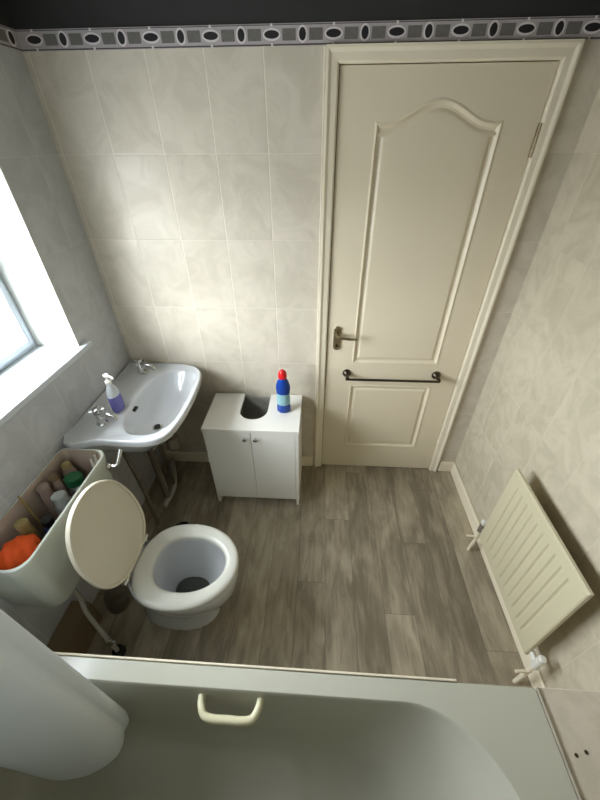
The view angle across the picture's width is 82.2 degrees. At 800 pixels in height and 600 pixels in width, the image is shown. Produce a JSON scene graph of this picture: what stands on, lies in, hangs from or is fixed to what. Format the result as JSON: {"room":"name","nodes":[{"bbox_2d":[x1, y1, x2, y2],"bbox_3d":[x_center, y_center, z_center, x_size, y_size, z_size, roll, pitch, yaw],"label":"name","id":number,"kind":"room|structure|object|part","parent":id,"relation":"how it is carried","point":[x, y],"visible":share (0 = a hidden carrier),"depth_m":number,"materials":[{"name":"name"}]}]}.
{"room":"bathroom","nodes":[
{"label":"bathroom","id":0,"kind":"room"},
{"bbox_2d":[0,0,163,645],"bbox_3d":[-1.137,0.047,0.891,0.250,2.420,2.000,2,37,3],"label":"wall","id":1,"kind":"structure","parent":0,"point":[30,162],"depth_m":1.34,"materials":[{"name":"tile"}]},
{"bbox_2d":[0,24,22,51],"bbox_3d":[-1.014,-0.624,0.376,0.006,0.052,2.000,2,37,3],"label":"trim","id":2,"kind":"structure","parent":1,"relation":"attached to","point":[8,36],"depth_m":1.13,"materials":[{"name":"grey tile"}]},
{"bbox_2d":[0,276,36,370],"bbox_3d":[-1.199,-0.148,0.846,0.088,0.671,1.183,2,37,3],"label":"window","id":3,"kind":"structure","parent":1,"relation":"in","point":[24,342],"depth_m":1.40,"materials":[{"name":"white plastic"}]},
{"bbox_2d":[0,165,79,346],"bbox_3d":[-1.131,-0.147,0.842,0.253,0.670,1.195,2,37,3],"label":"window reveal","id":4,"kind":"structure","parent":1,"relation":"attached to","point":[23,271],"depth_m":1.34,"materials":[{"name":"white paint"}]},
{"bbox_2d":[0,341,92,427],"bbox_3d":[-1.116,0.125,1.052,0.279,0.025,1.285,2,37,3],"label":"windowsill","id":5,"kind":"structure","parent":1,"relation":"attached to","point":[21,381],"depth_m":1.34,"materials":[{"name":"paint"}]},
{"bbox_2d":[47,601,102,653],"bbox_3d":[-0.971,1.037,1.446,0.085,0.170,0.288,2,37,3],"label":"trim","id":6,"kind":"structure","parent":1,"relation":"attached to","point":[74,633],"depth_m":1.45,"materials":[{"name":"brown wood"}]},
{"bbox_2d":[63,358,201,524],"bbox_3d":[-0.738,0.267,1.876,0.458,0.878,0.686,2,37,3],"label":"basin","id":7,"kind":"object","parent":1,"relation":"attached to","point":[157,397],"visible":0.96,"depth_m":1.71,"materials":[{"name":"white ceramic"}]},
{"bbox_2d":[88,406,118,426],"bbox_3d":[-0.840,0.069,1.482,0.114,0.086,0.058,2,37,3],"label":"tap","id":8,"kind":"object","parent":7,"relation":"on","point":[105,419],"depth_m":1.49,"materials":[{"name":"silver metal"}]},
{"bbox_2d":[103,373,124,412],"bbox_3d":[-0.833,-0.034,1.528,0.057,0.190,0.069,-19,41,-23],"label":"soap dispenser","id":9,"kind":"object","parent":7,"relation":"on","point":[114,397],"visible":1,"depth_m":1.52,"materials":[{"name":"purple plastic"}]},
{"bbox_2d":[132,358,155,374],"bbox_3d":[-0.817,-0.178,1.809,0.114,0.086,0.058,2,37,3],"label":"tap","id":10,"kind":"object","parent":7,"relation":"on","point":[140,370],"depth_m":1.81,"materials":[{"name":"silver metal"}]},
{"bbox_3d":[-0.060,-0.367,-0.082,1.972,0.060,0.060,2,37,3],"label":"rail","id":11,"kind":"object","parent":1,"relation":"attached to","visible":0},
{"bbox_2d":[0,609,128,780],"bbox_3d":[-0.700,0.289,0.461,0.421,1.654,0.147,2,37,3],"label":"shower curtain","id":12,"kind":"object","parent":11,"relation":"hanging from","point":[56,724],"visible":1,"depth_m":0.70,"materials":[{"name":"fabric"}]},
{"bbox_2d":[5,0,599,469],"bbox_3d":[-0.068,-0.555,1.679,2.372,2.420,0.100,2,37,3],"label":"wall","id":13,"kind":"structure","parent":0,"point":[194,176],"depth_m":1.37,"materials":[{"name":"tile"}]},
{"bbox_2d":[165,451,312,465],"bbox_3d":[-0.420,0.400,2.353,1.018,0.088,0.014,2,37,3],"label":"baseboard","id":14,"kind":"structure","parent":13,"relation":"attached to","point":[177,455],"depth_m":2.35,"materials":[{"name":"beige paint"}]},
{"bbox_2d":[16,15,599,51],"bbox_3d":[0.024,-1.195,1.123,1.972,0.052,0.006,2,37,3],"label":"trim","id":15,"kind":"structure","parent":13,"relation":"attached to","point":[556,27],"depth_m":1.12,"materials":[{"name":"grey tile"}]},
{"bbox_2d":[322,69,339,443],"bbox_3d":[0.508,-0.445,1.808,0.918,2.081,0.040,2,37,3],"label":"door frame","id":16,"kind":"structure","parent":13,"relation":"in","point":[339,69],"depth_m":1.55,"materials":[{"name":"paint"}]},
{"bbox_2d":[322,61,558,467],"bbox_3d":[0.503,-0.329,1.733,0.724,1.975,0.100,2,37,3],"label":"door","id":17,"kind":"structure","parent":13,"relation":"in","point":[431,159],"depth_m":1.46,"materials":[{"name":"beige paint"}]},
{"bbox_3d":[0.191,-0.319,1.775,0.036,0.133,0.008,2,37,3],"label":"handle plate","id":18,"kind":"part","parent":17,"relation":"part of","materials":[{"name":"silver metal"}]},
{"bbox_3d":[0.234,-0.317,1.735,0.112,0.025,0.054,2,37,3],"label":"lever","id":19,"kind":"part","parent":17,"relation":"part of","materials":[{"name":"silver metal"}]},
{"bbox_2d":[438,461,454,471],"bbox_3d":[0.973,0.442,2.283,0.096,0.088,0.016,2,37,3],"label":"baseboard","id":20,"kind":"structure","parent":13,"relation":"attached to","point":[446,466],"depth_m":2.27,"materials":[{"name":"beige paint"}]},
{"bbox_2d":[315,39,584,471],"bbox_3d":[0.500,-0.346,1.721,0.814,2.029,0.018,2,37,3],"label":"trim","id":21,"kind":"structure","parent":13,"relation":"attached to","point":[568,50],"depth_m":1.24,"materials":[{"name":"beige paint"}]},
{"bbox_2d":[87,460,531,686],"bbox_3d":[-0.020,1.078,1.589,2.172,0.080,2.200,2,37,3],"label":"floor","id":22,"kind":"structure","parent":0,"point":[373,570],"depth_m":1.72,"materials":[{"name":"grey wood"}]},
{"bbox_2d":[0,448,238,655],"bbox_3d":[-0.623,0.642,1.423,0.756,0.829,0.528,2,37,3],"label":"toilet","id":23,"kind":"object","parent":22,"relation":"on","point":[182,577],"visible":0.99,"depth_m":1.30,"materials":[{"name":"white ceramic"}]},
{"bbox_2d":[13,517,42,540],"bbox_3d":[-0.946,0.539,1.252,0.044,0.290,0.077,-28,45,-32],"label":"shampoo bottle","id":24,"kind":"object","parent":23,"relation":"in","point":[23,525],"visible":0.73,"depth_m":1.18,"materials":[{"name":"yellow plastic"}]},
{"bbox_2d":[17,496,43,528],"bbox_3d":[-0.961,0.474,1.289,0.032,0.343,0.028,-7,38,-9],"label":"stick","id":25,"kind":"object","parent":23,"relation":"in","point":[22,501],"visible":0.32,"depth_m":1.23,"materials":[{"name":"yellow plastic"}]},
{"bbox_2d":[40,515,54,534],"bbox_3d":[-0.899,0.524,1.286,0.065,0.272,0.053,2,37,3],"label":"bottle","id":26,"kind":"object","parent":23,"relation":"in","point":[47,522],"visible":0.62,"depth_m":1.21,"materials":[{"name":"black plastic"}]},
{"bbox_2d":[36,482,59,520],"bbox_3d":[-0.957,0.446,1.361,0.048,0.304,0.062,2,37,3],"label":"lotion bottle","id":27,"kind":"object","parent":23,"relation":"in","point":[44,489],"visible":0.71,"depth_m":1.29,"materials":[{"name":"pink plastic"}]},
{"bbox_2d":[47,472,72,497],"bbox_3d":[-0.943,0.409,1.405,0.054,0.311,0.046,2,37,3],"label":"soap bottle","id":28,"kind":"object","parent":23,"relation":"in","point":[57,484],"visible":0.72,"depth_m":1.33,"materials":[{"name":"pink plastic"}]},
{"bbox_2d":[50,490,71,514],"bbox_3d":[-0.882,0.466,1.349,0.074,0.289,0.066,2,37,3],"label":"bottle","id":29,"kind":"object","parent":23,"relation":"in","point":[60,499],"visible":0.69,"depth_m":1.27,"materials":[{"name":"grey plastic"}]},
{"bbox_2d":[60,461,76,476],"bbox_3d":[-0.943,0.376,1.463,0.052,0.293,0.060,2,37,3],"label":"bottle","id":30,"kind":"object","parent":23,"relation":"in","point":[66,466],"visible":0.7,"depth_m":1.38,"materials":[{"name":"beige plastic"}]},
{"bbox_2d":[63,471,84,495],"bbox_3d":[-0.888,0.416,1.420,0.065,0.284,0.088,-8,38,-10],"label":"bottle","id":31,"kind":"object","parent":23,"relation":"in","point":[73,480],"visible":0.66,"depth_m":1.34,"materials":[{"name":"plastic"}]},
{"bbox_3d":[-0.704,0.487,1.273,0.099,0.399,0.344,2,37,3],"label":"lid","id":32,"kind":"part","parent":23,"relation":"part of","materials":[{"name":"plastic"}]},
{"bbox_3d":[-0.760,0.246,1.414,0.039,0.070,0.087,30,46,34],"label":"flush lever","id":33,"kind":"part","parent":23,"relation":"part of","materials":[{"name":"silver metal"}]},
{"bbox_3d":[-0.453,0.658,1.384,0.412,0.024,0.352,2,37,3],"label":"seat","id":34,"kind":"part","parent":23,"relation":"part of","materials":[{"name":"beige plastic"}]},
{"bbox_3d":[-0.918,0.635,1.213,0.114,0.179,0.114,2,37,3],"label":"tub","id":35,"kind":"object","parent":23,"relation":"in","visible":0},
{"bbox_2d":[0,534,40,569],"bbox_3d":[-0.913,0.507,1.126,0.128,0.115,0.135,2,37,3],"label":"sponge","id":36,"kind":"object","parent":35,"relation":"on","point":[15,552],"visible":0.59,"depth_m":1.09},
{"bbox_2d":[161,458,176,508],"bbox_3d":[-0.834,0.527,2.228,0.077,0.036,0.401,-6,37,-8],"label":"pipe","id":37,"kind":"object","parent":22,"relation":"on","point":[172,490],"visible":0.87,"depth_m":2.18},
{"bbox_2d":[174,521,188,525],"bbox_3d":[-0.711,0.751,1.943,0.084,0.023,0.179,25,44,30],"label":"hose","id":38,"kind":"object","parent":22,"relation":"on","point":[183,522],"visible":0.16,"depth_m":1.98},
{"bbox_2d":[201,393,301,504],"bbox_3d":[-0.247,0.306,2.048,0.504,0.602,0.335,2,37,3],"label":"base cabinet","id":39,"kind":"object","parent":22,"relation":"on","point":[254,449],"visible":1,"depth_m":1.89,"materials":[{"name":"white laminate"}]},
{"bbox_3d":[-0.486,0.300,2.074,0.017,0.584,0.310,2,37,3],"label":"panel","id":40,"kind":"part","parent":39,"relation":"part of","materials":[{"name":"white laminate"}]},
{"bbox_3d":[-0.371,0.367,1.930,0.230,0.516,0.015,2,37,3],"label":"door","id":41,"kind":"part","parent":39,"relation":"part of","materials":[{"name":"white laminate"}]},
{"bbox_3d":[-0.253,0.583,2.087,0.464,0.014,0.014,2,37,3],"label":"rail","id":42,"kind":"part","parent":39,"relation":"part of","materials":[{"name":"white laminate"}]},
{"bbox_3d":[-0.238,0.194,2.166,0.464,0.528,0.006,2,37,3],"label":"panel","id":43,"kind":"part","parent":39,"relation":"part of","materials":[{"name":"white wood"}]},
{"bbox_3d":[-0.139,0.374,1.919,0.230,0.516,0.015,2,37,3],"label":"door","id":44,"kind":"part","parent":39,"relation":"part of","materials":[{"name":"white laminate"}]},
{"bbox_2d":[276,369,290,412],"bbox_3d":[-0.088,-0.048,1.802,0.076,0.258,0.062,2,37,3],"label":"bottle","id":45,"kind":"object","parent":39,"relation":"on","point":[282,385],"visible":1,"depth_m":1.78,"materials":[{"name":"blue plastic"}]},
{"bbox_3d":[-0.006,0.314,2.050,0.017,0.584,0.310,2,37,3],"label":"panel","id":46,"kind":"part","parent":39,"relation":"part of","materials":[{"name":"white laminate"}]},
{"bbox_2d":[0,652,577,799],"bbox_3d":[-0.193,1.214,0.900,1.698,0.534,0.713,2,37,3],"label":"bathtub","id":47,"kind":"object","parent":22,"relation":"on","point":[195,730],"visible":0.93,"depth_m":1.02,"materials":[{"name":"ceramic"}]},
{"bbox_3d":[-0.201,0.879,0.973,0.192,0.023,0.062,2,37,3],"label":"grab handle","id":48,"kind":"part","parent":47,"relation":"part of","materials":[{"name":"beige plastic"}]},
{"bbox_2d":[455,86,599,690],"bbox_3d":[1.007,0.110,0.786,0.100,2.420,2.200,2,37,3],"label":"wall","id":49,"kind":"structure","parent":0,"point":[537,411],"depth_m":1.29,"materials":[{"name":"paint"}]},
{"bbox_2d":[451,463,546,688],"bbox_3d":[0.976,0.830,1.768,0.016,0.088,1.272,2,37,3],"label":"baseboard","id":50,"kind":"structure","parent":49,"relation":"attached to","point":[535,678],"depth_m":1.75,"materials":[{"name":"beige paint"}]},
{"bbox_2d":[466,469,593,683],"bbox_3d":[0.910,0.709,1.430,0.119,0.690,0.595,2,37,3],"label":"radiator","id":51,"kind":"object","parent":49,"relation":"attached to","point":[540,584],"visible":1,"depth_m":1.31,"materials":[{"name":"metal"}]},
{"bbox_2d":[536,687,582,799],"bbox_3d":[0.655,1.031,0.696,0.009,0.009,0.706,2,37,3],"label":"trim","id":52,"kind":"structure","parent":49,"relation":"attached to","point":[579,796],"depth_m":0.88,"materials":[{"name":"plastic"}]},
{"bbox_2d":[535,687,599,799],"bbox_3d":[0.792,1.247,0.850,0.268,0.530,0.710,2,37,3],"label":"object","id":53,"kind":"structure","parent":49,"relation":"attached to","point":[574,714],"depth_m":0.91,"materials":[{"name":"tile"}]},
{"bbox_2d":[574,750,587,757],"bbox_3d":[0.714,0.898,0.872,0.038,0.001,0.009,-7,37,-8],"label":"screws","id":54,"kind":"object","parent":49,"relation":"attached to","point":[585,751],"depth_m":0.87,"materials":[{"name":"brown metal"}]}
]}

